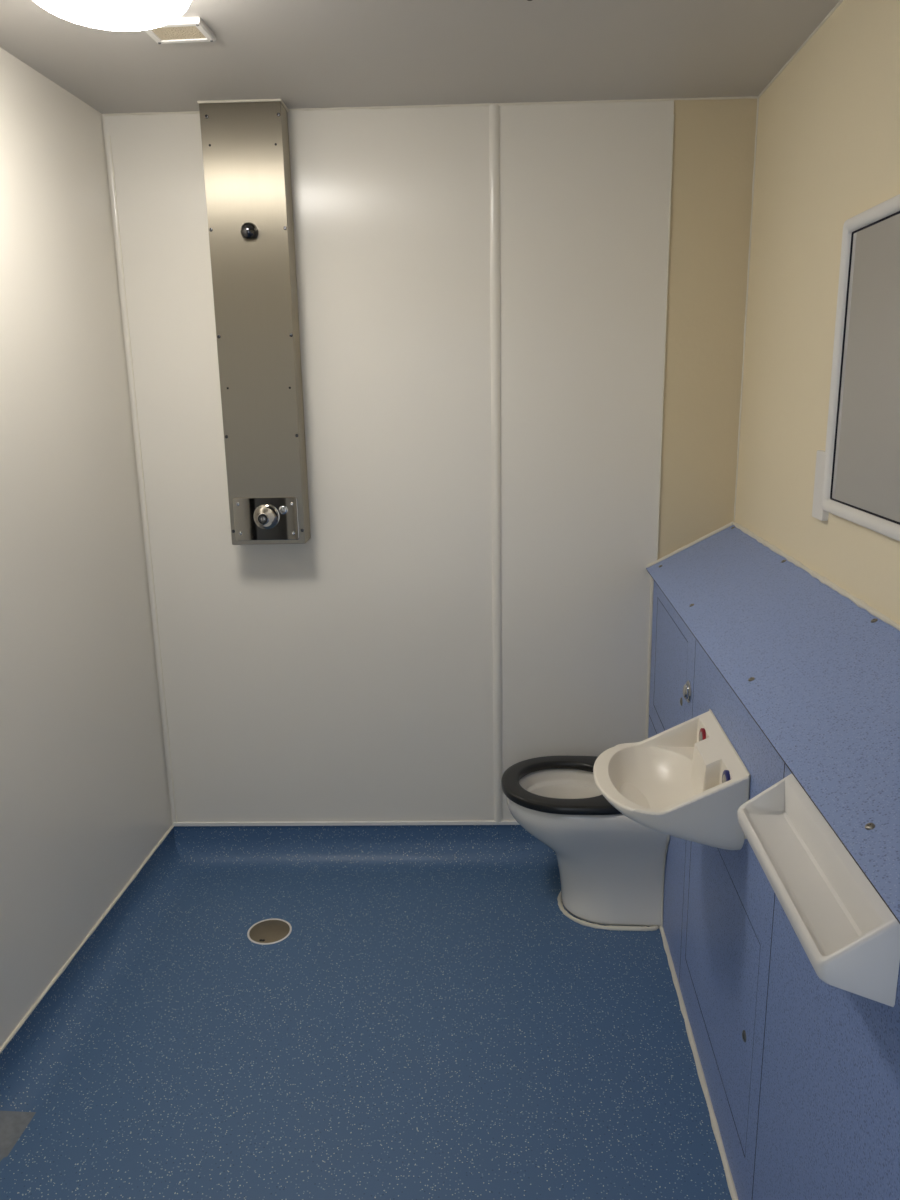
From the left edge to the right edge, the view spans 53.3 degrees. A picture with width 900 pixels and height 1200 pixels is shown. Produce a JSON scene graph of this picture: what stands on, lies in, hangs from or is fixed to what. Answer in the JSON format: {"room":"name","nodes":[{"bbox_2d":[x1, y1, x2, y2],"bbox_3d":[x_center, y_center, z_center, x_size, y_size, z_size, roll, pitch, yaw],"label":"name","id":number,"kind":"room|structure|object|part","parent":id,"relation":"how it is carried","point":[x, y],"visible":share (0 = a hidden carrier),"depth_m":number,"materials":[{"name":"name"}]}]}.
{"room":"wet room bathroom","nodes":[
{"label":"wet room bathroom","id":0,"kind":"room"},
{"bbox_2d":[0,47,171,1046],"bbox_3d":[-1.164,0.144,1.274,0.120,2.400,3.444,0,14,4],"label":"wall","id":1,"kind":"structure","parent":0,"point":[84,793],"depth_m":2.36,"materials":[{"name":"white plastic"}]},
{"bbox_2d":[0,825,173,1053],"bbox_3d":[-1.085,1.187,1.495,0.012,0.012,3.394,0,14,4],"label":"trim","id":2,"kind":"structure","parent":1,"relation":"attached to","point":[133,877],"depth_m":2.44,"materials":[{"name":"white plastic"}]},
{"bbox_2d":[0,827,192,1167],"bbox_3d":[-1.040,1.250,1.512,0.092,0.133,3.404,0,14,4],"label":"baseboard","id":3,"kind":"structure","parent":1,"relation":"attached to","point":[38,1054],"depth_m":2.44,"materials":[{"name":"blue plastic"}]},
{"bbox_2d":[0,872,731,1199],"bbox_3d":[-0.141,1.365,1.466,2.132,0.100,3.623,0,14,4],"label":"floor","id":4,"kind":"structure","parent":0,"point":[410,1035],"depth_m":2.21,"materials":[{"name":"blue plastic"}]},
{"bbox_2d":[0,1111,35,1160],"bbox_3d":[-1.003,1.178,1.981,0.084,0.052,0.172,0,14,4],"label":"floor plate","id":5,"kind":"object","parent":4,"relation":"on","point":[13,1124],"depth_m":2.02,"materials":[{"name":"grey metal"}]},
{"bbox_2d":[247,918,291,944],"bbox_3d":[-0.552,1.014,2.741,0.134,0.003,0.134,0,14,4],"label":"floor drain","id":6,"kind":"object","parent":4,"relation":"on","point":[274,930],"visible":1,"depth_m":2.74,"materials":[{"name":"silver metal"}]},
{"bbox_2d":[501,756,669,930],"bbox_3d":[0.407,0.762,2.811,0.490,0.434,0.380,0,14,4],"label":"toilet","id":7,"kind":"object","parent":4,"relation":"on","point":[611,865],"visible":0.76,"depth_m":2.70,"materials":[{"name":"white ceramic"}]},
{"bbox_3d":[0.375,0.565,2.766,0.433,0.026,0.380,0,14,4],"label":"seat","id":8,"kind":"part","parent":7,"relation":"part of","materials":[{"name":"black plastic"}]},
{"bbox_2d":[648,581,899,1199],"bbox_3d":[0.561,0.793,1.396,0.049,1.020,3.313,0,14,4],"label":"access panel","id":9,"kind":"object","parent":4,"relation":"on","point":[801,1071],"depth_m":1.64,"materials":[{"name":"blue laminate"}]},
{"bbox_3d":[0.653,0.722,2.726,0.013,0.530,0.685,0,14,4],"label":"panel","id":10,"kind":"part","parent":9,"relation":"part of","materials":[{"name":"blue laminate"}]},
{"bbox_2d":[593,709,750,849],"bbox_3d":[0.449,0.388,1.914,0.279,0.199,0.362,0,14,4],"label":"basin","id":11,"kind":"object","parent":9,"relation":"attached to","point":[687,780],"visible":1,"depth_m":1.89,"materials":[{"name":"beige ceramic"}]},
{"bbox_3d":[0.644,0.225,2.607,0.013,0.485,0.685,0,14,4],"label":"panel","id":12,"kind":"part","parent":9,"relation":"part of","materials":[{"name":"blue laminate"}]},
{"bbox_3d":[0.609,0.236,2.306,0.017,0.058,0.058,0,14,4],"label":"flush button","id":13,"kind":"part","parent":9,"relation":"part of","materials":[{"name":"silver metal"}]},
{"bbox_3d":[0.600,0.653,1.972,0.013,1.018,0.747,0,14,4],"label":"panel","id":14,"kind":"part","parent":9,"relation":"part of","materials":[{"name":"blue laminate"}]},
{"bbox_2d":[646,525,899,923],"bbox_3d":[0.656,0.221,1.259,0.278,0.149,3.327,0,14,4],"label":"ledge","id":15,"kind":"object","parent":9,"relation":"on","point":[818,673],"visible":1,"depth_m":1.63,"materials":[{"name":"blue laminate"}]},
{"bbox_2d":[737,774,899,1006],"bbox_3d":[0.496,0.381,1.253,0.091,0.127,0.410,0,14,4],"label":"shelf","id":16,"kind":"object","parent":9,"relation":"attached to","point":[848,934],"visible":0.97,"depth_m":1.18,"materials":[{"name":"white ceramic"}]},
{"bbox_3d":[0.510,0.961,0.699,0.013,1.018,1.872,0,14,4],"label":"panel","id":17,"kind":"part","parent":9,"relation":"part of","materials":[{"name":"blue laminate"}]},
{"bbox_2d":[0,0,839,113],"bbox_3d":[-0.185,-1.065,0.881,2.132,0.100,3.623,0,14,4],"label":"ceiling","id":18,"kind":"structure","parent":0,"point":[301,54],"depth_m":2.16,"materials":[{"name":"paint"}]},
{"bbox_2d":[33,0,190,30],"bbox_3d":[-0.646,-1.151,1.687,0.310,0.094,0.310,0,14,4],"label":"ceiling lamp","id":19,"kind":"object","parent":18,"relation":"attached to","point":[114,15],"visible":1,"depth_m":1.70,"materials":[{"name":"white plastic"}]},
{"bbox_2d":[144,17,215,43],"bbox_3d":[-0.607,-1.268,1.998,0.138,0.014,0.110,0,14,4],"label":"ceiling vent","id":20,"kind":"object","parent":18,"relation":"in","point":[187,29],"visible":0.74,"depth_m":2.00,"materials":[{"name":"white plastic"}]},
{"bbox_2d":[108,99,756,821],"bbox_3d":[-0.042,-0.273,2.923,2.232,2.400,0.120,-1,14,2],"label":"wall","id":21,"kind":"structure","parent":0,"point":[345,673],"depth_m":2.80,"materials":[{"name":"paint"}]},
{"bbox_2d":[102,114,176,824],"bbox_3d":[-0.984,-0.311,2.869,0.013,2.265,0.014,-1,14,2],"label":"trim","id":22,"kind":"structure","parent":21,"relation":"attached to","point":[106,133],"depth_m":2.83,"materials":[{"name":"white plastic"}]},
{"bbox_2d":[197,99,310,544],"bbox_3d":[-0.577,-0.790,2.667,0.239,1.259,0.159,-1,14,2],"label":"shower panel","id":23,"kind":"object","parent":21,"relation":"attached to","point":[246,152],"visible":1,"depth_m":2.64,"materials":[{"name":"silver metal"}]},
{"bbox_3d":[-0.569,-0.251,2.774,0.200,0.133,0.008,-1,14,2],"label":"control plate","id":24,"kind":"part","parent":23,"relation":"part of","materials":[{"name":"silver metal"}]},
{"bbox_3d":[-0.568,-0.251,2.743,0.078,0.078,0.052,-1,14,2],"label":"temperature knob","id":25,"kind":"part","parent":23,"relation":"part of","materials":[{"name":"silver metal"}]},
{"bbox_3d":[-0.427,-0.310,2.864,1.148,2.287,0.004,-1,14,2],"label":"wall panel","id":26,"kind":"part","parent":21,"relation":"part of","materials":[{"name":"white plastic"}]},
{"bbox_2d":[173,820,519,825],"bbox_3d":[-0.144,0.776,3.114,1.654,0.013,0.010,-1,14,2],"label":"trim","id":27,"kind":"structure","parent":21,"relation":"attached to","point":[511,822],"depth_m":3.12,"materials":[{"name":"white plastic"}]},
{"bbox_2d":[174,825,558,872],"bbox_3d":[-0.144,0.855,3.088,1.674,0.133,0.093,-1,14,2],"label":"baseboard","id":28,"kind":"structure","parent":21,"relation":"attached to","point":[372,848],"depth_m":3.12,"materials":[{"name":"blue plastic"}]},
{"bbox_2d":[103,96,757,115],"bbox_3d":[-0.065,-1.424,2.581,1.894,0.009,0.009,-1,14,2],"label":"trim","id":29,"kind":"structure","parent":21,"relation":"attached to","point":[750,97],"depth_m":2.57,"materials":[{"name":"white plastic"}]},
{"bbox_2d":[489,104,501,823],"bbox_3d":[0.147,-0.326,2.841,0.029,2.260,0.011,-1,14,2],"label":"trim","id":30,"kind":"structure","parent":21,"relation":"attached to","point":[493,108],"depth_m":2.80,"materials":[{"name":"white plastic"}]},
{"bbox_3d":[0.404,-0.320,2.841,0.515,2.287,0.004,-1,14,2],"label":"wall panel","id":31,"kind":"part","parent":21,"relation":"part of","materials":[{"name":"white plastic"}]},
{"bbox_2d":[645,577,653,738],"bbox_3d":[0.663,0.394,3.002,0.012,1.000,0.012,6,15,26],"label":"trim","id":32,"kind":"structure","parent":21,"relation":"attached to","point":[652,580],"depth_m":2.95,"materials":[{"name":"white plastic"}]},
{"bbox_2d":[657,114,673,558],"bbox_3d":[0.654,-0.763,2.725,0.005,1.300,0.005,0,14,4],"label":"trim","id":33,"kind":"structure","parent":21,"relation":"attached to","point":[673,114],"depth_m":2.71,"materials":[{"name":"white plastic"}]},
{"bbox_2d":[647,521,732,567],"bbox_3d":[0.768,-0.175,2.862,0.274,0.150,0.014,-1,14,1],"label":"trim","id":34,"kind":"structure","parent":21,"relation":"attached to","point":[731,523],"depth_m":2.86,"materials":[{"name":"white plastic"}]},
{"bbox_2d":[659,926,737,1199],"bbox_3d":[0.552,1.306,1.436,0.018,0.018,3.447,0,14,4],"label":"trim","id":35,"kind":"structure","parent":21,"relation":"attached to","point":[714,1124],"depth_m":2.13,"materials":[{"name":"white plastic"}]},
{"bbox_2d":[734,98,758,520],"bbox_3d":[0.892,-0.844,2.700,0.008,1.219,0.008,0,14,4],"label":"trim","id":36,"kind":"structure","parent":21,"relation":"attached to","point":[758,98],"depth_m":2.69,"materials":[{"name":"white plastic"}]},
{"bbox_2d":[734,0,899,624],"bbox_3d":[0.846,0.132,1.173,0.120,2.400,3.528,0,14,4],"label":"wall","id":37,"kind":"structure","parent":0,"point":[828,144],"depth_m":2.12,"materials":[{"name":"paint"}]},
{"bbox_2d":[758,0,842,97],"bbox_3d":[0.762,-1.028,0.872,0.008,0.008,3.478,0,14,4],"label":"trim","id":38,"kind":"structure","parent":37,"relation":"attached to","point":[840,1],"depth_m":2.14,"materials":[{"name":"white plastic"}]},
{"bbox_2d":[733,522,899,630],"bbox_3d":[0.782,0.164,1.157,0.018,0.018,3.475,0,14,4],"label":"trim","id":39,"kind":"structure","parent":37,"relation":"attached to","point":[860,603],"depth_m":2.00,"materials":[{"name":"white plastic"}]},
{"bbox_2d":[812,450,828,520],"bbox_3d":[0.839,-0.258,2.016,0.015,0.152,0.071,0,14,4],"label":"cover plate","id":40,"kind":"object","parent":37,"relation":"attached to","point":[818,512],"visible":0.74,"depth_m":2.01,"materials":[{"name":"white plastic"}]},
{"bbox_2d":[821,194,899,540],"bbox_3d":[0.806,-0.421,1.627,0.022,0.600,0.604,0,14,4],"label":"wall mirror","id":41,"kind":"object","parent":37,"relation":"attached to","point":[861,486],"visible":1,"depth_m":1.74,"materials":[{"name":"grey mirror"}]}
]}

